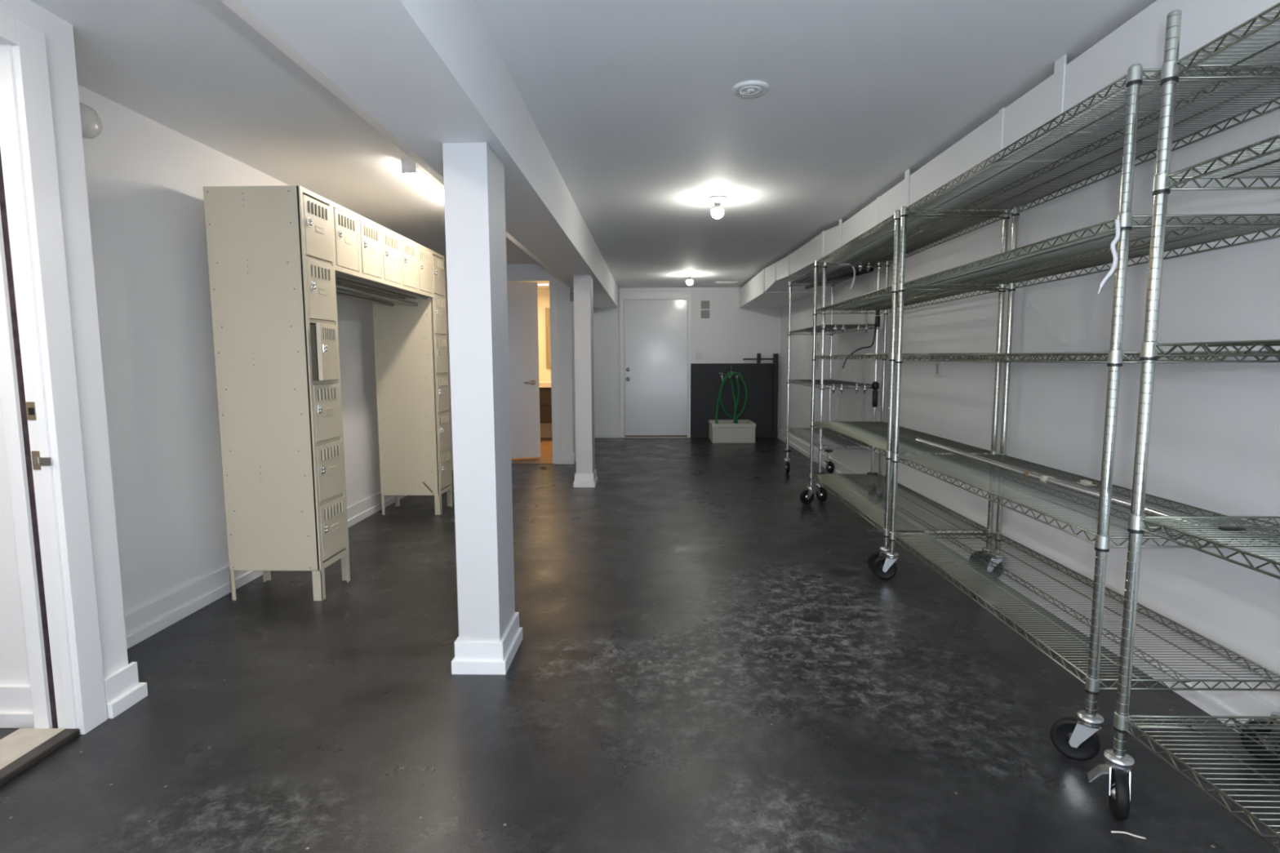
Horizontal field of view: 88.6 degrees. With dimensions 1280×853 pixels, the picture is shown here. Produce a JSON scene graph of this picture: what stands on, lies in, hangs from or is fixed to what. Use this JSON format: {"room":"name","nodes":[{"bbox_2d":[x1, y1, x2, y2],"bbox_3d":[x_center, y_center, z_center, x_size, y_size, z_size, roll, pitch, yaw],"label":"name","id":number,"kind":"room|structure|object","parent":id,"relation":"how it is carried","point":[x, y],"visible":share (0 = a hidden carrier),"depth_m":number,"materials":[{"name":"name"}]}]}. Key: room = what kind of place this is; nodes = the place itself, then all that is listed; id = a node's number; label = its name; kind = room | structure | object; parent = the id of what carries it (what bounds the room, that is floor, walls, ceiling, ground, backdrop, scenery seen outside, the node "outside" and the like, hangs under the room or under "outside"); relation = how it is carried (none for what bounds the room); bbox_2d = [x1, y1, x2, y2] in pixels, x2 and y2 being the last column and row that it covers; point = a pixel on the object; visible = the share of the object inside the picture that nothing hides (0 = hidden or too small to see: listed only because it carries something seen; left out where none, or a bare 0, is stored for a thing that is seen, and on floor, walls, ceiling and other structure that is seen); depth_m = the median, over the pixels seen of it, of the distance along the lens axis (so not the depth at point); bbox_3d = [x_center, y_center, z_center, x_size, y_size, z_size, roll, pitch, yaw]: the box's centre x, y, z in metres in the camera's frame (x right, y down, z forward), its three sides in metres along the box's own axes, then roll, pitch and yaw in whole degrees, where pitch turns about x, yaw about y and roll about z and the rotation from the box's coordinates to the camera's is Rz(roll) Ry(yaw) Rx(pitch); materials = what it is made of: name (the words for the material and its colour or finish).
{"room":"basement storage room","nodes":[
{"label":"basement storage room","id":0,"kind":"room"},
{"bbox_2d":[0,395,30,684],"bbox_3d":[-2.702,0.079,-0.051,1.400,2.275,4.560,0,6,1],"label":"wall","id":1,"kind":"structure","parent":0,"point":[14,665],"depth_m":2.15,"materials":[{"name":"paint"}]},
{"bbox_2d":[0,684,35,728],"bbox_3d":[-2.574,0.926,2.179,1.250,0.135,0.032,0,6,1],"label":"baseboard","id":2,"kind":"structure","parent":1,"relation":"attached to","point":[16,711],"depth_m":2.16,"materials":[{"name":"white"}]},
{"bbox_2d":[0,0,128,678],"bbox_3d":[-2.132,0.077,-0.054,0.530,2.275,4.580,0,6,1],"label":"wall","id":3,"kind":"structure","parent":0,"point":[59,33],"depth_m":2.14,"materials":[{"name":"paint"}]},
{"bbox_2d":[0,9,107,787],"bbox_3d":[-1.915,-0.045,1.545,0.210,2.190,1.115,0,6,1],"label":"door frame","id":4,"kind":"structure","parent":3,"relation":"in","point":[39,397],"depth_m":2.02,"materials":[{"name":"white wood"}]},
{"bbox_2d":[103,662,147,718],"bbox_3d":[-1.794,0.912,2.283,0.034,0.135,0.154,0,6,1],"label":"baseboard","id":5,"kind":"structure","parent":3,"relation":"attached to","point":[123,690],"depth_m":2.27,"materials":[{"name":"white"}]},
{"bbox_2d":[77,84,453,614],"bbox_3d":[-2.210,-0.427,4.873,0.150,2.275,5.320,0,6,1],"label":"wall","id":6,"kind":"structure","parent":0,"point":[145,179],"depth_m":3.00,"materials":[{"name":"paint"}]},
{"bbox_2d":[79,102,102,138],"bbox_3d":[-2.158,-1.093,2.567,0.062,0.329,0.128,0,6,1],"label":"wall lamp","id":7,"kind":"object","parent":6,"relation":"attached to","point":[91,122],"visible":0.63,"depth_m":2.54,"materials":[{"name":"white glass"}]},
{"bbox_2d":[124,457,453,648],"bbox_3d":[-2.114,0.637,4.980,0.032,0.135,5.320,0,6,1],"label":"baseboard","id":8,"kind":"structure","parent":6,"relation":"attached to","point":[148,620],"depth_m":3.15,"materials":[{"name":"white"}]},
{"bbox_2d":[506,263,574,464],"bbox_3d":[-1.893,-0.703,7.556,2.270,2.275,0.152,0,6,1],"label":"wall","id":9,"kind":"structure","parent":0,"point":[565,305],"depth_m":7.50,"materials":[{"name":"paint"}]},
{"bbox_2d":[506,270,560,463],"bbox_3d":[-1.492,-0.679,7.675,1.147,2.200,0.376,0,6,1],"label":"door","id":10,"kind":"structure","parent":9,"relation":"in","point":[522,300],"depth_m":7.73,"materials":[{"name":"white wood"}]},
{"bbox_2d":[569,292,573,301],"bbox_3d":[-0.769,-1.462,7.394,0.038,0.100,0.030,0,6,1],"label":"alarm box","id":11,"kind":"object","parent":9,"relation":"attached to","point":[571,294],"visible":1,"depth_m":7.38,"materials":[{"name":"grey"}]},
{"bbox_2d":[537,288,551,437],"bbox_3d":[-1.913,-0.839,8.886,2.170,2.275,2.520,0,6,1],"label":"wall","id":12,"kind":"structure","parent":0,"point":[543,294],"depth_m":9.98,"materials":[{"name":"beige paint"}]},
{"bbox_2d":[539,381,551,422],"bbox_3d":[-1.527,-0.370,9.789,1.060,0.595,0.558,0,6,1],"label":"vanity cabinet","id":13,"kind":"object","parent":12,"relation":"attached to","point":[545,401],"visible":0.02,"depth_m":9.53,"materials":[{"name":"brown wood"}]},
{"bbox_2d":[539,381,551,387],"bbox_3d":[-1.528,-0.628,9.763,1.060,0.075,0.558,0,6,1],"label":"countertop","id":14,"kind":"structure","parent":13,"relation":"on","point":[542,384],"depth_m":9.48,"materials":[{"name":"beige"}]},
{"bbox_2d":[545,307,551,368],"bbox_3d":[-1.197,-1.345,9.946,0.465,0.900,0.033,0,6,1],"label":"bathroom mirror","id":15,"kind":"object","parent":12,"relation":"attached to","point":[547,309],"visible":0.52,"depth_m":9.93,"materials":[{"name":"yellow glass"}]},
{"bbox_2d":[572,289,595,462],"bbox_3d":[-0.778,-0.841,8.860,0.100,2.275,2.520,0,6,1],"label":"wall","id":16,"kind":"structure","parent":0,"point":[572,290],"depth_m":7.63,"materials":[{"name":"paint"}]},
{"bbox_2d":[30,0,1156,288],"bbox_3d":[-0.614,-1.535,3.879,5.800,0.120,13.200,0,6,1],"label":"ceiling","id":17,"kind":"structure","parent":0,"point":[633,103],"depth_m":2.71,"materials":[{"name":"white paint"}]},
{"bbox_2d":[219,0,617,307],"bbox_3d":[-0.720,-1.301,3.669,0.507,0.303,12.330,0,6,1],"label":"beam","id":18,"kind":"structure","parent":17,"relation":"attached to","point":[424,74],"depth_m":1.99,"materials":[{"name":"paint"}]},
{"bbox_2d":[400,158,444,202],"bbox_3d":[-1.224,-1.458,4.112,0.080,0.076,1.220,0,6,1],"label":"strip light","id":19,"kind":"object","parent":17,"relation":"attached to","point":[410,167],"visible":0.44,"depth_m":3.66,"materials":[{"name":"white plastic"}]},
{"bbox_2d":[404,169,444,202],"bbox_3d":[-1.224,-1.436,4.114,0.074,0.020,1.194,0,6,1],"label":"diffuser","id":20,"kind":"object","parent":19,"relation":"attached to","point":[424,179],"depth_m":3.75,"materials":[{"name":"white plastic"}]},
{"bbox_2d":[537,283,549,285],"bbox_3d":[-1.375,-2.023,9.326,0.220,0.012,0.220,0,6,1],"label":"recessed light","id":21,"kind":"object","parent":17,"relation":"in","point":[540,284],"visible":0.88,"depth_m":9.31,"materials":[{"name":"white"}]},
{"bbox_2d":[684,273,694,285],"bbox_3d":[0.633,-1.867,8.341,0.124,0.138,0.124,0,6,1],"label":"light","id":22,"kind":"object","parent":17,"relation":"attached to","point":[689,282],"visible":1,"depth_m":8.31,"materials":[{"name":"white glass"}]},
{"bbox_2d":[708,195,726,218],"bbox_3d":[0.518,-1.462,4.383,0.124,0.138,0.124,0,6,1],"label":"light","id":23,"kind":"object","parent":17,"relation":"attached to","point":[717,211],"visible":1,"depth_m":4.36,"materials":[{"name":"white glass"}]},
{"bbox_2d":[714,281,737,284],"bbox_3d":[1.211,-2.020,9.217,0.315,0.018,0.200,0,6,1],"label":"ceiling vent","id":24,"kind":"object","parent":17,"relation":"in","point":[715,282],"visible":1,"depth_m":9.14,"materials":[{"name":"white metal"}]},
{"bbox_2d":[731,80,769,97],"bbox_3d":[0.441,-1.342,2.615,0.150,0.015,0.150,0,6,1],"label":"smoke detector","id":25,"kind":"object","parent":17,"relation":"in","point":[751,88],"visible":1,"depth_m":2.60,"materials":[{"name":"white plastic"}]},
{"bbox_2d":[738,0,1279,307],"bbox_3d":[1.664,-1.306,3.669,0.636,0.312,12.440,0,6,1],"label":"ceiling soffit","id":26,"kind":"object","parent":17,"relation":"hanging from","point":[1140,39],"visible":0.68,"depth_m":2.45,"materials":[{"name":"white paint"}]},
{"bbox_2d":[0,437,1279,852],"bbox_3d":[-0.604,0.843,4.122,5.800,0.128,13.200,0,6,1],"label":"floor","id":27,"kind":"structure","parent":0,"point":[709,658],"depth_m":2.25,"materials":[{"name":"black concrete"}]},
{"bbox_2d":[202,185,453,600],"bbox_3d":[-1.779,-0.238,4.257,0.519,2.022,2.142,0,6,1],"label":"lockers","id":28,"kind":"object","parent":27,"relation":"on","point":[279,256],"visible":1,"depth_m":3.26,"materials":[{"name":"beige metal"}]},
{"bbox_2d":[442,142,522,675],"bbox_3d":[-0.619,-0.046,2.573,0.209,1.972,0.326,0,6,1],"label":"column","id":29,"kind":"structure","parent":27,"relation":"on","point":[489,639],"depth_m":2.46,"materials":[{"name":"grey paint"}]},
{"bbox_2d":[573,275,597,487],"bbox_3d":[-0.527,-0.421,6.241,0.205,1.972,0.315,0,6,1],"label":"column","id":30,"kind":"structure","parent":27,"relation":"on","point":[585,476],"depth_m":6.12,"materials":[{"name":"grey paint"}]},
{"bbox_2d":[708,419,755,443],"bbox_3d":[1.353,0.068,9.718,0.626,0.276,0.663,0,6,1],"label":"sink","id":31,"kind":"object","parent":27,"relation":"on","point":[725,431],"visible":1,"depth_m":9.40,"materials":[{"name":"grey plastic"}]},
{"bbox_2d":[772,363,778,438],"bbox_3d":[2.061,-0.393,9.964,0.066,1.136,0.062,0,6,1],"label":"post","id":32,"kind":"object","parent":27,"relation":"on","point":[775,380],"visible":1,"depth_m":9.94,"materials":[{"name":"black plastic"}]},
{"bbox_2d":[782,260,881,502],"bbox_3d":[1.749,-0.430,6.120,0.565,1.995,1.545,0,6,1],"label":"wire rack","id":33,"kind":"object","parent":27,"relation":"on","point":[821,437],"visible":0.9,"depth_m":5.83,"materials":[{"name":"silver metal"}]},
{"bbox_2d":[787,427,871,448],"bbox_3d":[1.753,0.102,6.194,0.445,0.033,1.406,0,6,1],"label":"wire shelf","id":34,"kind":"object","parent":33,"relation":"attached to","point":[828,439],"depth_m":5.95,"materials":[{"name":"grey metal"}]},
{"bbox_2d":[788,379,871,388],"bbox_3d":[1.751,-0.402,6.143,0.445,0.033,1.406,0,6,1],"label":"wire shelf","id":35,"kind":"object","parent":33,"relation":"attached to","point":[826,382],"depth_m":5.80,"materials":[{"name":"grey metal"}]},
{"bbox_2d":[789,324,875,334],"bbox_3d":[1.749,-0.897,6.092,0.445,0.033,1.406,0,6,1],"label":"wire shelf","id":36,"kind":"object","parent":33,"relation":"attached to","point":[828,328],"depth_m":5.86,"materials":[{"name":"grey metal"}]},
{"bbox_2d":[831,383,835,393],"bbox_3d":[1.605,-0.312,5.434,0.039,0.084,0.056,0,6,1],"label":"hook","id":37,"kind":"object","parent":33,"relation":"hanging from","point":[833,388],"visible":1,"depth_m":5.41,"materials":[{"name":"silver metal"}]},
{"bbox_2d":[790,262,877,285],"bbox_3d":[1.747,-1.394,6.041,0.445,0.033,1.406,0,6,1],"label":"wire shelf","id":38,"kind":"object","parent":33,"relation":"attached to","point":[832,272],"depth_m":5.93,"materials":[{"name":"grey metal"}]},
{"bbox_2d":[833,323,837,333],"bbox_3d":[1.602,-0.807,5.383,0.039,0.084,0.056,0,6,1],"label":"hook","id":39,"kind":"object","parent":33,"relation":"hanging from","point":[835,328],"visible":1,"depth_m":5.36,"materials":[{"name":"silver metal"}]},
{"bbox_2d":[804,267,873,288],"bbox_3d":[1.804,-1.358,6.053,0.041,0.041,1.322,-1,6,-9],"label":"rod","id":40,"kind":"object","parent":33,"relation":"attached to","point":[871,269],"visible":0.93,"depth_m":5.88,"materials":[{"name":"silver metal"}]},
{"bbox_2d":[840,383,844,393],"bbox_3d":[1.669,-0.312,5.432,0.039,0.084,0.056,0,6,1],"label":"hook","id":41,"kind":"object","parent":33,"relation":"hanging from","point":[842,388],"visible":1,"depth_m":5.41,"materials":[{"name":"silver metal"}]},
{"bbox_2d":[840,323,845,333],"bbox_3d":[1.667,-0.807,5.381,0.039,0.084,0.056,0,6,1],"label":"hook","id":42,"kind":"object","parent":33,"relation":"hanging from","point":[843,328],"visible":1,"depth_m":5.36,"materials":[{"name":"silver metal"}]},
{"bbox_2d":[838,262,855,289],"bbox_3d":[1.692,-1.228,5.366,0.142,0.215,0.013,0,6,1],"label":"hanging cable","id":43,"kind":"object","parent":33,"relation":"hanging from","point":[853,268],"visible":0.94,"depth_m":5.36,"materials":[{"name":"white plastic"}]},
{"bbox_2d":[854,383,859,393],"bbox_3d":[1.794,-0.313,5.429,0.039,0.084,0.056,0,6,1],"label":"hook","id":44,"kind":"object","parent":33,"relation":"hanging from","point":[856,388],"visible":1,"depth_m":5.41,"materials":[{"name":"silver metal"}]},
{"bbox_2d":[856,323,861,333],"bbox_3d":[1.792,-0.807,5.379,0.039,0.084,0.056,0,6,1],"label":"hook","id":45,"kind":"object","parent":33,"relation":"hanging from","point":[859,328],"visible":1,"depth_m":5.36,"materials":[{"name":"silver metal"}]},
{"bbox_2d":[842,326,876,368],"bbox_3d":[1.804,-0.649,5.389,0.274,0.343,0.023,0,6,-1],"label":"power cord","id":46,"kind":"object","parent":33,"relation":"hanging from","point":[871,345],"visible":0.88,"depth_m":5.38,"materials":[{"name":"black plastic"}]},
{"bbox_2d":[857,262,862,271],"bbox_3d":[1.790,-1.304,5.328,0.039,0.084,0.056,0,6,1],"label":"hook","id":47,"kind":"object","parent":33,"relation":"hanging from","point":[860,267],"visible":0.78,"depth_m":5.31,"materials":[{"name":"silver metal"}]},
{"bbox_2d":[862,383,866,393],"bbox_3d":[1.859,-0.313,5.428,0.039,0.084,0.056,0,6,1],"label":"hook","id":48,"kind":"object","parent":33,"relation":"hanging from","point":[864,388],"visible":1,"depth_m":5.41,"materials":[{"name":"silver metal"}]},
{"bbox_2d":[864,323,869,333],"bbox_3d":[1.857,-0.807,5.377,0.039,0.084,0.056,0,6,1],"label":"hook","id":49,"kind":"object","parent":33,"relation":"hanging from","point":[866,328],"visible":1,"depth_m":5.36,"materials":[{"name":"silver metal"}]},
{"bbox_2d":[866,262,871,271],"bbox_3d":[1.855,-1.305,5.326,0.039,0.084,0.056,0,6,1],"label":"hook","id":50,"kind":"object","parent":33,"relation":"hanging from","point":[868,267],"visible":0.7,"depth_m":5.31,"materials":[{"name":"silver metal"}]},
{"bbox_2d":[871,381,879,407],"bbox_3d":[1.955,-0.266,5.448,0.060,0.215,0.060,0,6,1],"label":"strap","id":51,"kind":"object","parent":33,"relation":"attached to","point":[875,384],"visible":1,"depth_m":5.43,"materials":[{"name":"black plastic"}]},
{"bbox_2d":[875,310,879,327],"bbox_3d":[1.952,-0.911,5.382,0.042,0.200,0.042,0,6,1],"label":"strap","id":52,"kind":"object","parent":33,"relation":"attached to","point":[877,317],"visible":0.73,"depth_m":5.37,"materials":[{"name":"black plastic"}]},
{"bbox_2d":[800,208,1009,571],"bbox_3d":[1.643,-0.251,4.448,0.695,1.980,1.840,0,6,1],"label":"wire rack","id":53,"kind":"object","parent":27,"relation":"on","point":[877,434],"visible":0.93,"depth_m":4.04,"materials":[{"name":"silver metal"}]},
{"bbox_2d":[811,474,986,534],"bbox_3d":[1.677,0.498,4.522,0.573,0.033,1.776,0,6,1],"label":"wire shelf","id":54,"kind":"object","parent":53,"relation":"attached to","point":[900,525],"depth_m":4.29,"materials":[{"name":"silver metal"}]},
{"bbox_2d":[813,421,991,457],"bbox_3d":[1.675,0.065,4.478,0.573,0.033,1.776,0,6,1],"label":"wire shelf","id":55,"kind":"object","parent":53,"relation":"attached to","point":[873,433],"depth_m":4.25,"materials":[{"name":"silver metal"}]},
{"bbox_2d":[813,352,995,359],"bbox_3d":[1.673,-0.470,4.423,0.573,0.033,1.776,0,6,1],"label":"wire shelf","id":56,"kind":"object","parent":53,"relation":"attached to","point":[884,355],"depth_m":3.93,"materials":[{"name":"silver metal"}]},
{"bbox_2d":[815,284,999,314],"bbox_3d":[1.671,-0.832,4.386,0.573,0.033,1.776,0,6,1],"label":"wire shelf","id":57,"kind":"object","parent":53,"relation":"attached to","point":[880,300],"depth_m":4.17,"materials":[{"name":"silver metal"}]},
{"bbox_2d":[816,211,1003,266],"bbox_3d":[1.669,-1.210,4.348,0.573,0.033,1.776,0,6,1],"label":"wire shelf","id":58,"kind":"object","parent":53,"relation":"attached to","point":[881,253],"depth_m":4.16,"materials":[{"name":"silver metal"}]},
{"bbox_2d":[872,63,1279,763],"bbox_3d":[1.600,-0.066,2.666,0.696,1.976,1.717,0,6,1],"label":"wire rack","id":59,"kind":"object","parent":27,"relation":"on","point":[1077,739],"visible":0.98,"depth_m":2.23,"materials":[{"name":"silver metal"}]},
{"bbox_2d":[915,438,1208,533],"bbox_3d":[1.671,0.190,2.948,0.039,0.030,2.100,0,6,1],"label":"metal pole","id":60,"kind":"object","parent":59,"relation":"on","point":[1148,511],"visible":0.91,"depth_m":2.64,"materials":[{"name":"silver metal"}]},
{"bbox_2d":[1058,131,1092,137],"bbox_3d":[1.511,-1.012,2.275,0.080,0.002,0.060,0,6,1],"label":"label","id":61,"kind":"object","parent":59,"relation":"attached to","point":[1086,134],"visible":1,"depth_m":2.27,"materials":[{"name":"white"}]},
{"bbox_2d":[893,533,1279,691],"bbox_3d":[1.633,0.674,2.732,0.573,0.033,1.636,0,6,1],"label":"wire shelf","id":62,"kind":"object","parent":59,"relation":"attached to","point":[1092,682],"depth_m":2.41,"materials":[{"name":"silver metal"}]},
{"bbox_2d":[1076,480,1097,485],"bbox_3d":[1.804,0.227,2.647,0.045,0.014,0.060,0,6,1],"label":"paper scrap","id":63,"kind":"object","parent":59,"relation":"on","point":[1086,482],"visible":1,"depth_m":2.63,"materials":[{"name":"beige paper"}]},
{"bbox_2d":[896,454,1279,547],"bbox_3d":[1.631,0.248,2.688,0.573,0.033,1.636,0,6,1],"label":"wire shelf","id":64,"kind":"object","parent":59,"relation":"attached to","point":[984,481],"depth_m":2.47,"materials":[{"name":"silver metal"}]},
{"bbox_2d":[899,351,1279,363],"bbox_3d":[1.629,-0.277,2.634,0.573,0.033,1.636,0,6,1],"label":"wire shelf","id":65,"kind":"object","parent":59,"relation":"attached to","point":[1113,357],"depth_m":2.10,"materials":[{"name":"silver metal"}]},
{"bbox_2d":[902,213,1279,289],"bbox_3d":[1.627,-0.645,2.597,0.573,0.033,1.636,0,6,1],"label":"wire shelf","id":66,"kind":"object","parent":59,"relation":"attached to","point":[1022,264],"depth_m":2.32,"materials":[{"name":"silver metal"}]},
{"bbox_2d":[905,66,1279,215],"bbox_3d":[1.626,-1.023,2.558,0.573,0.033,1.636,0,6,1],"label":"wire shelf","id":67,"kind":"object","parent":59,"relation":"attached to","point":[1135,75],"depth_m":2.32,"materials":[{"name":"silver metal"}]},
{"bbox_2d":[1097,218,1120,293],"bbox_3d":[1.286,-0.466,1.797,0.049,0.201,0.015,0,6,1],"label":"cable tie","id":68,"kind":"object","parent":59,"relation":"hanging from","point":[1117,228],"visible":1,"depth_m":1.79,"materials":[{"name":"white plastic"}]},
{"bbox_2d":[1112,112,1147,118],"bbox_3d":[1.567,-0.994,2.095,0.080,0.002,0.060,0,6,1],"label":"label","id":69,"kind":"object","parent":59,"relation":"attached to","point":[1139,113],"visible":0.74,"depth_m":2.09,"materials":[{"name":"white"}]},
{"bbox_2d":[1111,831,1146,839],"bbox_3d":[1.231,1.028,1.653,0.074,0.005,0.010,2,6,19],"label":"paper scrap","id":70,"kind":"object","parent":27,"relation":"on","point":[1112,832],"visible":1,"depth_m":1.65,"materials":[{"name":"beige paper"}]},
{"bbox_2d":[1087,1,1279,852],"bbox_3d":[1.529,0.110,0.769,0.754,2.012,1.884,0,6,1],"label":"wire rack","id":71,"kind":"object","parent":27,"relation":"on","point":[1119,764],"depth_m":1.59,"materials":[{"name":"silver metal"}]},
{"bbox_2d":[1124,715,1279,852],"bbox_3d":[1.536,0.869,0.833,0.576,0.033,1.796,0,6,1],"label":"wire shelf","id":72,"kind":"object","parent":71,"relation":"attached to","point":[1127,717],"depth_m":1.59,"materials":[{"name":"silver metal"}]},
{"bbox_2d":[1139,515,1279,579],"bbox_3d":[1.534,0.336,0.779,0.576,0.033,1.796,0,6,1],"label":"wire shelf","id":73,"kind":"object","parent":71,"relation":"attached to","point":[1179,528],"depth_m":1.54,"materials":[{"name":"silver metal"}]},
{"bbox_2d":[1152,339,1279,356],"bbox_3d":[1.532,-0.099,0.734,0.576,0.033,1.796,0,6,1],"label":"wire shelf","id":74,"kind":"object","parent":71,"relation":"attached to","point":[1267,344],"depth_m":1.48,"materials":[{"name":"silver metal"}]},
{"bbox_2d":[1165,133,1279,190],"bbox_3d":[1.530,-0.499,0.693,0.576,0.033,1.796,0,6,1],"label":"wire shelf","id":75,"kind":"object","parent":71,"relation":"attached to","point":[1169,179],"depth_m":1.51,"materials":[{"name":"silver metal"}]},
{"bbox_2d":[1173,1,1279,79],"bbox_3d":[1.529,-0.756,0.667,0.576,0.033,1.796,0,6,1],"label":"wire shelf","id":76,"kind":"object","parent":71,"relation":"attached to","point":[1177,69],"depth_m":1.50,"materials":[{"name":"silver metal"}]},
{"bbox_2d":[593,287,781,436],"bbox_3d":[0.779,-0.969,10.053,3.000,2.275,0.150,0,6,1],"label":"wall","id":77,"kind":"structure","parent":0,"point":[731,334],"depth_m":9.93,"materials":[{"name":"paint"}]},
{"bbox_2d":[594,429,620,437],"bbox_3d":[-0.501,0.107,10.101,0.395,0.135,0.032,0,6,1],"label":"baseboard","id":78,"kind":"structure","parent":77,"relation":"attached to","point":[598,433],"depth_m":10.09,"materials":[{"name":"white wood"}]},
{"bbox_2d":[619,291,691,438],"bbox_3d":[0.231,-0.924,9.953,1.079,2.210,0.085,0,6,1],"label":"door","id":79,"kind":"structure","parent":77,"relation":"in","point":[655,360],"depth_m":9.97,"materials":[{"name":"white wood"}]},
{"bbox_2d":[696,351,701,359],"bbox_3d":[0.892,-1.073,9.961,0.080,0.120,0.008,0,6,1],"label":"outlet plate","id":80,"kind":"object","parent":77,"relation":"attached to","point":[698,353],"visible":1,"depth_m":9.96,"materials":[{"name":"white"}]},
{"bbox_2d":[701,300,709,308],"bbox_3d":[0.984,-1.835,9.877,0.130,0.122,0.015,0,6,1],"label":"air vent","id":81,"kind":"object","parent":77,"relation":"in","point":[704,304],"visible":1,"depth_m":9.87,"materials":[{"name":"grey"}]},
{"bbox_2d":[701,310,709,318],"bbox_3d":[0.984,-1.696,9.892,0.130,0.122,0.015,0,6,1],"label":"air vent","id":82,"kind":"object","parent":77,"relation":"in","point":[704,313],"visible":1,"depth_m":9.89,"materials":[{"name":"grey"}]},
{"bbox_2d":[690,363,773,437],"bbox_3d":[1.435,-0.395,10.016,1.322,1.135,0.012,0,6,1],"label":"panel","id":83,"kind":"object","parent":77,"relation":"attached to","point":[705,380],"visible":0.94,"depth_m":10.00,"materials":[{"name":"black"}]},
{"bbox_2d":[718,373,724,380],"bbox_3d":[1.234,-0.758,9.925,0.081,0.116,0.099,0,6,1],"label":"tap","id":84,"kind":"object","parent":83,"relation":"attached to","point":[722,375],"visible":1,"depth_m":9.92,"materials":[{"name":"silver metal"}]},
{"bbox_3d":[1.381,-0.834,9.868,0.014,0.154,0.184,0,6,1],"label":"hook","id":85,"kind":"object","parent":83,"relation":"attached to","visible":0},
{"bbox_2d":[715,371,747,423],"bbox_3d":[1.373,-0.415,9.794,0.493,0.818,0.208,0,6,1],"label":"garden hose","id":86,"kind":"object","parent":85,"relation":"hanging from","point":[719,397],"visible":0.95,"depth_m":9.85,"materials":[{"name":"green rubber"}]},
{"bbox_3d":[1.480,-0.750,9.921,0.081,0.116,0.099,0,6,1],"label":"tap","id":87,"kind":"object","parent":83,"relation":"attached to","visible":0},
{"bbox_2d":[733,378,739,423],"bbox_3d":[1.435,-0.361,9.808,0.065,0.712,0.270,2,6,21],"label":"garden hose","id":88,"kind":"object","parent":87,"relation":"hanging from","point":[737,380],"visible":0.94,"depth_m":9.88,"materials":[{"name":"green rubber"}]},
{"bbox_3d":[1.374,-0.750,9.923,0.081,0.116,0.099,0,6,1],"label":"tap","id":89,"kind":"object","parent":83,"relation":"attached to","visible":0},
{"bbox_2d":[728,377,737,423],"bbox_3d":[1.431,-0.371,9.839,0.105,0.734,0.242,-3,6,-24],"label":"garden hose","id":90,"kind":"object","parent":89,"relation":"hanging from","point":[730,378],"visible":0.91,"depth_m":9.88,"materials":[{"name":"green rubber"}]},
{"bbox_2d":[742,353,778,363],"bbox_3d":[1.821,-1.032,9.909,0.530,0.148,0.078,0,6,1],"label":"wall rail","id":91,"kind":"object","parent":77,"relation":"attached to","point":[775,356],"visible":1,"depth_m":9.87,"materials":[{"name":"black metal"}]},
{"bbox_2d":[778,82,1279,708],"bbox_3d":[2.061,-0.330,3.760,0.150,2.275,12.440,0,6,1],"label":"wall","id":92,"kind":"structure","parent":0,"point":[1214,443],"depth_m":2.67,"materials":[{"name":"white paint"}]},
{"bbox_2d":[816,359,818,368],"bbox_3d":[2.069,-0.728,7.641,0.011,0.115,0.072,0,6,1],"label":"outlet plate","id":93,"kind":"object","parent":92,"relation":"attached to","point":[817,360],"visible":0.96,"depth_m":7.63,"materials":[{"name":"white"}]},
{"bbox_2d":[934,361,941,377],"bbox_3d":[1.995,-0.384,4.390,0.011,0.115,0.072,0,6,1],"label":"outlet plate","id":94,"kind":"object","parent":92,"relation":"attached to","point":[938,364],"visible":0.82,"depth_m":4.38,"materials":[{"name":"white plastic"}]},
{"bbox_2d":[936,364,938,373],"bbox_3d":[1.992,-0.384,4.390,0.004,0.065,0.028,0,6,1],"label":"socket","id":95,"kind":"object","parent":94,"relation":"attached to","point":[937,365],"depth_m":4.38,"materials":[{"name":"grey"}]},
{"bbox_2d":[777,428,1279,733],"bbox_3d":[1.975,0.734,3.871,0.032,0.135,12.440,0,6,1],"label":"baseboard","id":96,"kind":"structure","parent":92,"relation":"attached to","point":[1215,703],"depth_m":2.56,"materials":[{"name":"white"}]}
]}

